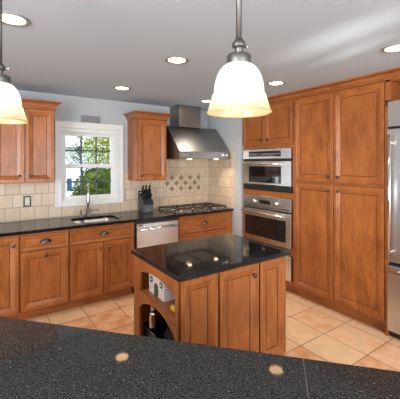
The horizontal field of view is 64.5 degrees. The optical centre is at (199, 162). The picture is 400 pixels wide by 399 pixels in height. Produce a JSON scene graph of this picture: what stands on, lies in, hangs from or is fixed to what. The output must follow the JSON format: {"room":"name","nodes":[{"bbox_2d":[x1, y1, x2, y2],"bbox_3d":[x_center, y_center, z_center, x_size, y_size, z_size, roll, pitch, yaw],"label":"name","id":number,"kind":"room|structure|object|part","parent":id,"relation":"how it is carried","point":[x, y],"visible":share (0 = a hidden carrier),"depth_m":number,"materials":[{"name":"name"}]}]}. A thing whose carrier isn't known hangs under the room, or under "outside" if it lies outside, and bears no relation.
{"room":"kitchen","nodes":[
{"label":"kitchen","id":0,"kind":"room"},
{"bbox_2d":[3,90,207,222],"bbox_3d":[-2.009,0.373,3.768,7.200,2.415,0.150,0,0,-35],"label":"wall","id":1,"kind":"structure","parent":0,"point":[71,108],"depth_m":4.16,"materials":[{"name":"grey paint"}]},
{"bbox_2d":[0,98,61,183],"bbox_3d":[-1.940,-0.227,3.476,0.708,0.891,0.408,0,0,-35],"label":"upper cabinet","id":2,"kind":"object","parent":1,"relation":"attached to","point":[27,151],"visible":0.98,"depth_m":3.39,"materials":[{"name":"brown wood"}]},
{"bbox_3d":[-1.983,-0.184,3.282,0.290,0.791,0.021,0,0,-35],"label":"door","id":3,"kind":"part","parent":2,"relation":"part of","materials":[{"name":"brown wood"}]},
{"bbox_3d":[-1.741,-0.184,3.448,0.284,0.791,0.021,0,0,-35],"label":"door","id":4,"kind":"part","parent":2,"relation":"part of","materials":[{"name":"brown wood"}]},
{"bbox_3d":[-1.940,-0.628,3.476,0.708,0.087,0.408,0,0,-35],"label":"crown","id":5,"kind":"part","parent":2,"relation":"part of","materials":[{"name":"brown wood"}]},
{"bbox_2d":[55,121,122,206],"bbox_3d":[-1.443,0.013,4.134,0.855,1.045,0.179,0,0,-35],"label":"window","id":6,"kind":"structure","parent":1,"relation":"in","point":[63,129],"depth_m":4.10,"materials":[{"name":"white paint"}]},
{"bbox_3d":[-1.463,-0.157,4.162,0.685,0.455,0.030,0,0,-35],"label":"sash","id":7,"kind":"part","parent":6,"relation":"part of","materials":[{"name":"white paint"}]},
{"bbox_3d":[-1.440,0.240,4.128,0.685,0.447,0.030,0,0,-35],"label":"sash","id":8,"kind":"part","parent":6,"relation":"part of","materials":[{"name":"white paint"}]},
{"bbox_2d":[81,115,99,123],"bbox_3d":[-1.404,-0.556,4.075,0.240,0.094,0.018,0,0,-35],"label":"plaque","id":9,"kind":"object","parent":6,"relation":"on","point":[84,118],"visible":1,"depth_m":4.07,"materials":[{"name":"grey stone"}]},
{"bbox_3d":[-1.405,-0.555,4.075,0.238,0.092,0.012,0,0,-35],"label":"panel","id":10,"kind":"part","parent":9,"relation":"part of","materials":[{"name":"grey stone"}]},
{"bbox_2d":[0,159,207,222],"bbox_3d":[-1.494,0.264,4.021,3.934,0.806,0.016,0,0,-35],"label":"backsplash","id":11,"kind":"structure","parent":1,"relation":"attached to","point":[185,180],"depth_m":4.34,"materials":[{"name":"beige tile"}]},
{"bbox_2d":[23,196,30,206],"bbox_3d":[-1.998,0.447,3.666,0.082,0.126,0.014,0,0,-35],"label":"wall switch","id":12,"kind":"object","parent":11,"relation":"attached to","point":[26,199],"visible":1,"depth_m":3.66,"materials":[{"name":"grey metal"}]},
{"bbox_3d":[-0.260,0.308,4.869,0.681,0.393,0.015,0,0,-35],"label":"mosaic panel","id":13,"kind":"part","parent":11,"relation":"part of","materials":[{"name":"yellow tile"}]},
{"bbox_2d":[123,110,172,180],"bbox_3d":[-0.708,-0.212,4.323,0.544,0.897,0.408,0,0,-35],"label":"upper cabinet","id":14,"kind":"object","parent":1,"relation":"attached to","point":[146,131],"visible":1,"depth_m":4.21,"materials":[{"name":"brown wood"}]},
{"bbox_3d":[-0.708,-0.618,4.323,0.544,0.086,0.408,0,0,-35],"label":"crown","id":15,"kind":"part","parent":14,"relation":"part of","materials":[{"name":"brown wood"}]},
{"bbox_3d":[-0.631,-0.171,4.211,0.412,0.798,0.021,0,0,-35],"label":"door","id":16,"kind":"part","parent":14,"relation":"part of","materials":[{"name":"brown wood"}]},
{"bbox_2d":[166,104,229,159],"bbox_3d":[-0.076,-0.440,4.626,0.856,0.787,0.624,0,0,-35],"label":"range hood","id":17,"kind":"object","parent":1,"relation":"attached to","point":[186,139],"visible":0.99,"depth_m":4.53,"materials":[{"name":"silver metal"}]},
{"bbox_2d":[2,0,399,110],"bbox_3d":[0.031,-0.894,0.802,7.200,0.120,7.350,0,0,-35],"label":"ceiling","id":18,"kind":"structure","parent":0,"point":[78,48],"depth_m":2.20,"materials":[{"name":"white paint"}]},
{"bbox_2d":[0,0,27,123],"bbox_3d":[-0.822,-0.501,1.300,0.208,0.664,0.208,0,0,-35],"label":"pendant lamp","id":19,"kind":"object","parent":18,"relation":"hanging from","point":[11,110],"visible":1,"depth_m":1.28,"materials":[{"name":"beige glass"}]},
{"bbox_3d":[-0.822,-0.611,1.300,0.018,0.405,0.018,0,0,-35],"label":"rod","id":20,"kind":"part","parent":19,"relation":"part of","materials":[{"name":"grey metal"}]},
{"bbox_3d":[-0.822,-0.249,1.300,0.203,0.155,0.203,0,0,-35],"label":"lamp shade","id":21,"kind":"part","parent":19,"relation":"part of","materials":[{"name":"beige glass"}]},
{"bbox_2d":[2,11,30,26],"bbox_3d":[-1.091,-0.830,1.839,0.192,0.008,0.192,0,0,-35],"label":"recessed light","id":22,"kind":"object","parent":18,"relation":"in","point":[8,18],"visible":0.93,"depth_m":1.84,"materials":[{"name":"white"}]},
{"bbox_2d":[113,86,130,90],"bbox_3d":[-0.870,-0.830,3.534,0.192,0.008,0.192,0,0,-35],"label":"recessed light","id":23,"kind":"object","parent":18,"relation":"in","point":[122,88],"visible":1,"depth_m":3.54,"materials":[{"name":"white"}]},
{"bbox_2d":[165,56,188,63],"bbox_3d":[-0.187,-0.830,2.572,0.192,0.008,0.192,0,0,-35],"label":"recessed light","id":24,"kind":"object","parent":18,"relation":"in","point":[173,59],"visible":1,"depth_m":2.56,"materials":[{"name":"white glass"}]},
{"bbox_2d":[200,100,210,102],"bbox_3d":[0.094,-0.830,4.279,0.192,0.008,0.192,0,0,-35],"label":"recessed light","id":25,"kind":"object","parent":18,"relation":"in","point":[202,101],"visible":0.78,"depth_m":4.29,"materials":[{"name":"white"}]},
{"bbox_2d":[207,0,271,117],"bbox_3d":[0.125,-0.496,1.020,0.208,0.675,0.208,0,0,-35],"label":"pendant lamp","id":26,"kind":"object","parent":18,"relation":"hanging from","point":[239,92],"visible":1,"depth_m":0.96,"materials":[{"name":"beige glass"}]},
{"bbox_3d":[0.125,-0.605,1.020,0.018,0.416,0.018,0,0,-35],"label":"rod","id":27,"kind":"part","parent":26,"relation":"part of","materials":[{"name":"grey metal"}]},
{"bbox_3d":[0.125,-0.238,1.020,0.203,0.155,0.203,0,0,-35],"label":"lamp shade","id":28,"kind":"part","parent":26,"relation":"part of","materials":[{"name":"beige glass"}]},
{"bbox_2d":[267,81,284,85],"bbox_3d":[0.794,-0.830,3.313,0.192,0.008,0.192,0,0,-35],"label":"recessed light","id":29,"kind":"object","parent":18,"relation":"in","point":[271,83],"visible":1,"depth_m":3.32,"materials":[{"name":"white"}]},
{"bbox_2d":[381,43,399,52],"bbox_3d":[1.424,-0.830,2.302,0.192,0.008,0.192,0,0,-35],"label":"recessed light","id":30,"kind":"object","parent":18,"relation":"in","point":[395,48],"visible":1,"depth_m":2.31,"materials":[{"name":"white"}]},
{"bbox_2d":[27,290,399,371],"bbox_3d":[0.031,1.631,0.802,7.200,0.100,7.350,0,0,-35],"label":"floor","id":31,"kind":"structure","parent":0,"point":[314,331],"depth_m":3.02,"materials":[{"name":"tile"}]},
{"bbox_2d":[0,235,19,318],"bbox_3d":[-2.115,1.141,3.188,0.478,0.880,0.644,0,0,-35],"label":"base cabinet","id":32,"kind":"object","parent":31,"relation":"on","point":[9,245],"visible":0.98,"depth_m":3.05,"materials":[{"name":"brown wood"}]},
{"bbox_2d":[19,229,68,319],"bbox_3d":[-1.730,1.141,3.453,0.455,0.880,0.644,0,0,-35],"label":"base cabinet","id":33,"kind":"object","parent":31,"relation":"on","point":[44,256],"visible":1,"depth_m":3.22,"materials":[{"name":"brown wood"}]},
{"bbox_3d":[-1.571,0.797,3.219,0.440,0.156,0.021,0,0,-35],"label":"drawer","id":34,"kind":"part","parent":33,"relation":"part of","materials":[{"name":"brown wood"}]},
{"bbox_3d":[-1.559,0.785,3.201,0.107,0.041,0.028,0,0,-35],"label":"cup pull","id":35,"kind":"part","parent":33,"relation":"part of","materials":[{"name":"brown metal"}]},
{"bbox_2d":[67,222,133,308],"bbox_3d":[-1.241,1.141,3.790,0.731,0.880,0.644,0,0,-35],"label":"base cabinet","id":36,"kind":"object","parent":31,"relation":"on","point":[101,260],"visible":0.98,"depth_m":3.53,"materials":[{"name":"brown wood"}]},
{"bbox_3d":[-1.230,1.173,3.453,0.355,0.580,0.021,0,0,-35],"label":"door","id":37,"kind":"part","parent":36,"relation":"part of","materials":[{"name":"brown wood"}]},
{"bbox_3d":[-1.081,0.797,3.556,0.718,0.156,0.021,0,0,-35],"label":"false drawer","id":38,"kind":"part","parent":36,"relation":"part of","materials":[{"name":"brown wood"}]},
{"bbox_3d":[-1.069,0.785,3.538,0.107,0.041,0.028,0,0,-35],"label":"cup pull","id":39,"kind":"part","parent":36,"relation":"part of","materials":[{"name":"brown metal"}]},
{"bbox_3d":[-0.932,1.173,3.658,0.357,0.580,0.021,0,0,-35],"label":"door","id":40,"kind":"part","parent":36,"relation":"part of","materials":[{"name":"brown wood"}]},
{"bbox_2d":[132,217,178,293],"bbox_3d":[-0.678,1.142,4.153,0.598,0.878,0.654,0,0,-35],"label":"dishwasher","id":41,"kind":"object","parent":31,"relation":"on","point":[159,231],"visible":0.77,"depth_m":3.90,"materials":[{"name":"silver metal"}]},
{"bbox_3d":[-0.522,1.095,3.939,0.578,0.721,0.029,0,0,-35],"label":"door","id":42,"kind":"part","parent":41,"relation":"part of","materials":[{"name":"silver metal"}]},
{"bbox_3d":[-0.501,0.799,3.907,0.538,0.026,0.048,0,0,-35],"label":"handle","id":43,"kind":"part","parent":41,"relation":"part of","materials":[{"name":"silver metal"}]},
{"bbox_2d":[178,211,231,241],"bbox_3d":[-0.063,1.141,4.602,0.916,0.880,0.641,0,0,-35],"label":"base cabinet","id":44,"kind":"object","parent":31,"relation":"on","point":[212,224],"visible":0.29,"depth_m":4.33,"materials":[{"name":"brown wood"}]},
{"bbox_2d":[0,207,232,236],"bbox_3d":[-1.026,0.683,3.953,3.230,0.032,0.641,0,0,-35],"label":"countertop","id":45,"kind":"structure","parent":44,"relation":"on","point":[61,223],"depth_m":3.61,"materials":[{"name":"black stone"}]},
{"bbox_2d":[86,183,97,215],"bbox_3d":[-1.372,0.460,3.915,0.130,0.413,0.251,0,0,8],"label":"faucet","id":46,"kind":"object","parent":45,"relation":"on","point":[88,211],"visible":1,"depth_m":3.83,"materials":[{"name":"silver metal"}]},
{"bbox_2d":[73,218,116,222],"bbox_3d":[-1.243,0.786,3.767,0.534,0.173,0.394,0,0,-35],"label":"sink","id":47,"kind":"object","parent":45,"relation":"in","point":[99,219],"visible":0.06,"depth_m":3.93,"materials":[{"name":"grey metal"}]},
{"bbox_2d":[138,185,153,212],"bbox_3d":[-0.737,0.482,4.309,0.137,0.369,0.244,0,0,-29],"label":"knife block","id":48,"kind":"object","parent":45,"relation":"on","point":[145,203],"visible":1,"depth_m":4.24,"materials":[{"name":"grey"}]},
{"bbox_3d":[-0.686,0.611,4.216,0.133,0.102,0.004,0,0,-29],"label":"plate","id":49,"kind":"part","parent":48,"relation":"part of","materials":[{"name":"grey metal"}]},
{"bbox_2d":[159,202,228,213],"bbox_3d":[-0.087,0.647,4.574,0.873,0.040,0.520,0,0,-35],"label":"gas cooktop","id":50,"kind":"object","parent":45,"relation":"in","point":[196,207],"visible":1,"depth_m":4.50,"materials":[{"name":"silver metal"}]},
{"bbox_3d":[0.066,1.069,4.345,0.816,0.255,0.021,0,0,-35],"label":"drawer","id":51,"kind":"part","parent":44,"relation":"part of","materials":[{"name":"brown wood"}]},
{"bbox_3d":[0.066,0.825,4.345,0.816,0.208,0.021,0,0,-35],"label":"drawer","id":52,"kind":"part","parent":44,"relation":"part of","materials":[{"name":"brown wood"}]},
{"bbox_2d":[134,255,285,354],"bbox_3d":[0.085,1.141,2.416,0.962,0.881,0.692,0,0,-35],"label":"kitchen island","id":53,"kind":"object","parent":31,"relation":"on","point":[244,307],"visible":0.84,"depth_m":2.18,"materials":[{"name":"brown wood"}]},
{"bbox_2d":[143,317,167,338],"bbox_3d":[-0.202,1.337,2.262,0.232,0.237,0.502,0,0,-35],"label":"storage bin","id":54,"kind":"object","parent":53,"relation":"in","point":[163,324],"visible":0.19,"depth_m":2.47,"materials":[{"name":"black plastic"}]},
{"bbox_2d":[149,305,158,337],"bbox_3d":[-0.344,1.250,2.353,0.072,0.402,0.071,0,0,-35],"label":"bottle","id":55,"kind":"object","parent":54,"relation":"in","point":[153,315],"visible":0.53,"depth_m":2.33,"materials":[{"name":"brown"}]},
{"bbox_2d":[164,326,174,340],"bbox_3d":[-0.146,1.260,2.185,0.183,0.380,0.270,0,0,-35],"label":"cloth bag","id":56,"kind":"object","parent":54,"relation":"in","point":[168,335],"visible":0.07,"depth_m":2.17,"materials":[{"name":"black"}]},
{"bbox_2d":[139,288,174,321],"bbox_3d":[-0.177,0.954,2.215,0.303,0.018,0.524,0,0,-35],"label":"shelf","id":57,"kind":"object","parent":53,"relation":"attached to","point":[163,307],"depth_m":2.14,"materials":[{"name":"brown wood"}]},
{"bbox_3d":[-0.293,1.015,2.135,0.018,0.102,0.526,0,0,-35],"label":"arched rail","id":58,"kind":"part","parent":53,"relation":"part of","materials":[{"name":"brown wood"}]},
{"bbox_3d":[-0.293,0.756,2.135,0.018,0.113,0.526,0,0,-35],"label":"arched rail","id":59,"kind":"part","parent":53,"relation":"part of","materials":[{"name":"brown wood"}]},
{"bbox_2d":[149,274,174,301],"bbox_3d":[-0.236,0.862,2.296,0.190,0.166,0.242,0,0,-35],"label":"house","id":60,"kind":"object","parent":53,"relation":"on","point":[156,286],"visible":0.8,"depth_m":2.21,"materials":[{"name":"white paint"}]},
{"bbox_3d":[-0.311,0.899,2.245,0.004,0.089,0.055,0,0,-35],"label":"door","id":61,"kind":"part","parent":60,"relation":"part of","materials":[{"name":"green paint"}]},
{"bbox_3d":[-0.003,1.083,1.983,0.285,0.740,0.021,0,0,-35],"label":"fixed panel","id":62,"kind":"part","parent":53,"relation":"part of","materials":[{"name":"brown wood"}]},
{"bbox_2d":[131,233,290,281],"bbox_3d":[0.080,0.683,2.430,0.995,0.032,0.722,0,0,-35],"label":"island countertop","id":63,"kind":"structure","parent":53,"relation":"on","point":[185,260],"depth_m":2.31,"materials":[{"name":"black stone"}]},
{"bbox_3d":[0.271,1.083,2.171,0.355,0.740,0.021,0,0,-35],"label":"door","id":64,"kind":"part","parent":53,"relation":"part of","materials":[{"name":"brown wood"}]},
{"bbox_3d":[0.539,1.083,2.356,0.273,0.740,0.021,0,0,-35],"label":"fixed panel","id":65,"kind":"part","parent":53,"relation":"part of","materials":[{"name":"brown wood"}]},
{"bbox_2d":[243,99,296,293],"bbox_3d":[1.093,0.413,4.286,0.691,2.335,0.893,0,0,-35],"label":"tall cabinet","id":66,"kind":"object","parent":31,"relation":"on","point":[275,129],"depth_m":3.98,"materials":[{"name":"brown wood"}]},
{"bbox_3d":[0.728,-0.487,4.314,0.021,0.507,0.422,0,0,-35],"label":"door","id":67,"kind":"part","parent":66,"relation":"part of","materials":[{"name":"brown wood"}]},
{"bbox_2d":[240,194,292,248],"bbox_3d":[1.059,0.736,4.269,0.647,0.594,0.844,0,0,-35],"label":"wall oven","id":68,"kind":"object","parent":66,"relation":"in","point":[268,219],"visible":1,"depth_m":4.06,"materials":[{"name":"silver metal"}]},
{"bbox_3d":[0.813,0.652,4.106,0.058,0.024,0.794,0,0,-35],"label":"handle","id":69,"kind":"part","parent":68,"relation":"part of","materials":[{"name":"silver metal"}]},
{"bbox_3d":[0.855,0.519,4.130,0.024,0.161,0.844,0,0,-35],"label":"control panel","id":70,"kind":"part","parent":68,"relation":"part of","materials":[{"name":"silver metal"}]},
{"bbox_2d":[242,148,292,192],"bbox_3d":[1.041,0.090,4.257,0.570,0.544,0.844,0,0,-35],"label":"microwave","id":71,"kind":"object","parent":66,"relation":"in","point":[263,169],"visible":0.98,"depth_m":4.06,"materials":[{"name":"silver metal"}]},
{"bbox_3d":[0.799,0.015,4.145,0.044,0.020,0.694,0,0,-35],"label":"handle","id":72,"kind":"part","parent":71,"relation":"part of","materials":[{"name":"silver metal"}]},
{"bbox_3d":[0.854,0.134,4.128,0.028,0.308,0.844,0,0,-35],"label":"door","id":73,"kind":"part","parent":71,"relation":"part of","materials":[{"name":"silver metal"}]},
{"bbox_3d":[0.855,-0.116,4.130,0.024,0.131,0.844,0,0,-35],"label":"control panel","id":74,"kind":"part","parent":71,"relation":"part of","materials":[{"name":"silver metal"}]},
{"bbox_3d":[0.978,-0.487,3.951,0.021,0.507,0.446,0,0,-35],"label":"door","id":75,"kind":"part","parent":66,"relation":"part of","materials":[{"name":"brown wood"}]},
{"bbox_3d":[1.040,1.276,4.257,0.571,0.304,0.844,0,0,-35],"label":"warming drawer","id":76,"kind":"part","parent":66,"relation":"part of","materials":[{"name":"brown wood"}]},
{"bbox_2d":[267,67,399,103],"bbox_3d":[1.419,-0.794,3.308,0.102,0.079,2.880,0,0,-35],"label":"trim","id":77,"kind":"structure","parent":66,"relation":"attached to","point":[394,73],"depth_m":3.24,"materials":[{"name":"brown wood"}]},
{"bbox_2d":[294,81,387,331],"bbox_3d":[1.648,0.413,3.499,0.670,2.335,1.032,0,0,-35],"label":"pantry cabinet","id":78,"kind":"object","parent":31,"relation":"on","point":[339,135],"visible":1,"depth_m":3.25,"materials":[{"name":"brown wood"}]},
{"bbox_3d":[1.260,0.845,3.541,0.021,1.217,0.502,0,0,-35],"label":"door","id":79,"kind":"part","parent":78,"relation":"part of","materials":[{"name":"brown wood"}]},
{"bbox_3d":[1.260,-0.266,3.541,0.021,0.950,0.502,0,0,-35],"label":"door","id":80,"kind":"part","parent":78,"relation":"part of","materials":[{"name":"brown wood"}]},
{"bbox_3d":[1.549,0.845,3.120,0.021,1.217,0.507,0,0,-35],"label":"door","id":81,"kind":"part","parent":78,"relation":"part of","materials":[{"name":"brown wood"}]},
{"bbox_3d":[1.549,-0.266,3.120,0.021,0.950,0.507,0,0,-35],"label":"door","id":82,"kind":"part","parent":78,"relation":"part of","materials":[{"name":"brown wood"}]},
{"bbox_2d":[385,106,389,335],"bbox_3d":[1.962,0.531,3.075,0.632,2.100,0.020,0,0,-35],"label":"end panel","id":83,"kind":"object","parent":31,"relation":"on","point":[387,332],"visible":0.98,"depth_m":2.90,"materials":[{"name":"brown wood"}]},
{"bbox_2d":[387,100,399,339],"bbox_3d":[2.187,0.512,2.663,0.708,2.138,0.902,0,0,-35],"label":"refrigerator","id":84,"kind":"object","parent":31,"relation":"on","point":[393,134],"visible":1,"depth_m":2.81,"materials":[{"name":"silver metal"}]},
{"bbox_3d":[1.692,0.306,2.819,0.068,1.110,0.026,0,0,-35],"label":"handle","id":85,"kind":"part","parent":84,"relation":"part of","materials":[{"name":"silver metal"}]},
{"bbox_3d":[1.971,1.221,2.515,0.049,0.590,0.902,0,0,-35],"label":"freezer drawer","id":86,"kind":"part","parent":84,"relation":"part of","materials":[{"name":"silver metal"}]},
{"bbox_3d":[1.971,0.293,2.515,0.049,1.195,0.902,0,0,-35],"label":"door","id":87,"kind":"part","parent":84,"relation":"part of","materials":[{"name":"silver metal"}]},
{"bbox_3d":[1.975,-0.440,2.518,0.039,0.231,0.902,0,0,-35],"label":"grille panel","id":88,"kind":"part","parent":84,"relation":"part of","materials":[{"name":"silver metal"}]},
{"bbox_3d":[-0.438,1.141,0.928,2.660,0.880,0.570,0,0,14],"label":"bar cabinet","id":89,"kind":"object","parent":31,"relation":"on","visible":0},
{"bbox_2d":[0,317,399,398],"bbox_3d":[-0.444,0.684,0.924,2.750,0.034,0.680,0,0,14],"label":"countertop","id":90,"kind":"structure","parent":89,"relation":"on","point":[39,360],"depth_m":1.01,"materials":[{"name":"black stone"}]},
{"bbox_2d":[208,115,242,236],"bbox_3d":[0.791,0.373,5.114,1.060,2.415,0.804,0,0,-35],"label":"wall","id":91,"kind":"structure","parent":0,"point":[230,130],"depth_m":4.57,"materials":[{"name":"grey paint"}]},
{"bbox_2d":[208,152,234,208],"bbox_3d":[0.312,0.257,4.867,0.008,0.821,0.668,0,0,-35],"label":"backsplash","id":92,"kind":"structure","parent":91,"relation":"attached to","point":[221,172],"depth_m":4.82,"materials":[{"name":"beige tile"}]},
{"bbox_2d":[386,78,399,101],"bbox_3d":[2.228,-0.657,2.699,0.620,0.193,0.940,0,0,-35],"label":"upper cabinet","id":93,"kind":"object","parent":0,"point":[392,86],"visible":1,"depth_m":2.90,"materials":[{"name":"brown wood"}]},
{"label":"outside","id":94,"kind":"structure","parent":0,"visible":0},
{"bbox_3d":[-6.464,1.981,15.541,28.000,0.100,23.400,0,0,-35],"label":"ground","id":95,"kind":"structure","parent":94,"visible":0},
{"bbox_2d":[66,136,94,175],"bbox_3d":[-3.821,0.231,10.117,0.998,3.401,1.349,0,0,34],"label":"bare tree","id":96,"kind":"object","parent":95,"relation":"on","point":[77,148],"visible":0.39,"depth_m":10.07,"materials":[{"name":"grey plant"}]},
{"bbox_2d":[66,136,109,195],"bbox_3d":[-5.728,0.131,14.470,6.600,3.600,4.600,0,0,-35],"label":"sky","id":97,"kind":"structure","parent":95,"relation":"on","point":[72,174],"depth_m":12.57,"materials":[{"name":"white"}]},
{"bbox_2d":[67,178,71,190],"bbox_3d":[-5.129,0.856,12.435,0.170,0.490,0.029,0,0,-35],"label":"shutter","id":98,"kind":"object","parent":97,"relation":"hanging from","point":[69,185],"depth_m":12.43,"materials":[{"name":"blue paint"}]},
{"bbox_3d":[-4.761,0.696,12.693,0.600,0.770,0.004,0,0,-35],"label":"pane","id":99,"kind":"part","parent":97,"relation":"part of","materials":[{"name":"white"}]},
{"bbox_2d":[70,163,110,195],"bbox_3d":[-2.355,0.977,7.438,1.457,1.952,1.150,0,0,-35],"label":"shrub","id":100,"kind":"object","parent":95,"relation":"on","point":[104,187],"visible":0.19,"depth_m":7.13,"materials":[{"name":"green plant"}]},
{"bbox_2d":[82,136,110,169],"bbox_3d":[-2.562,0.125,9.359,1.882,3.619,1.644,0,0,-35],"label":"leafy tree","id":101,"kind":"object","parent":95,"relation":"on","point":[103,142],"visible":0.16,"depth_m":9.03,"materials":[{"name":"green plant"}]}
]}

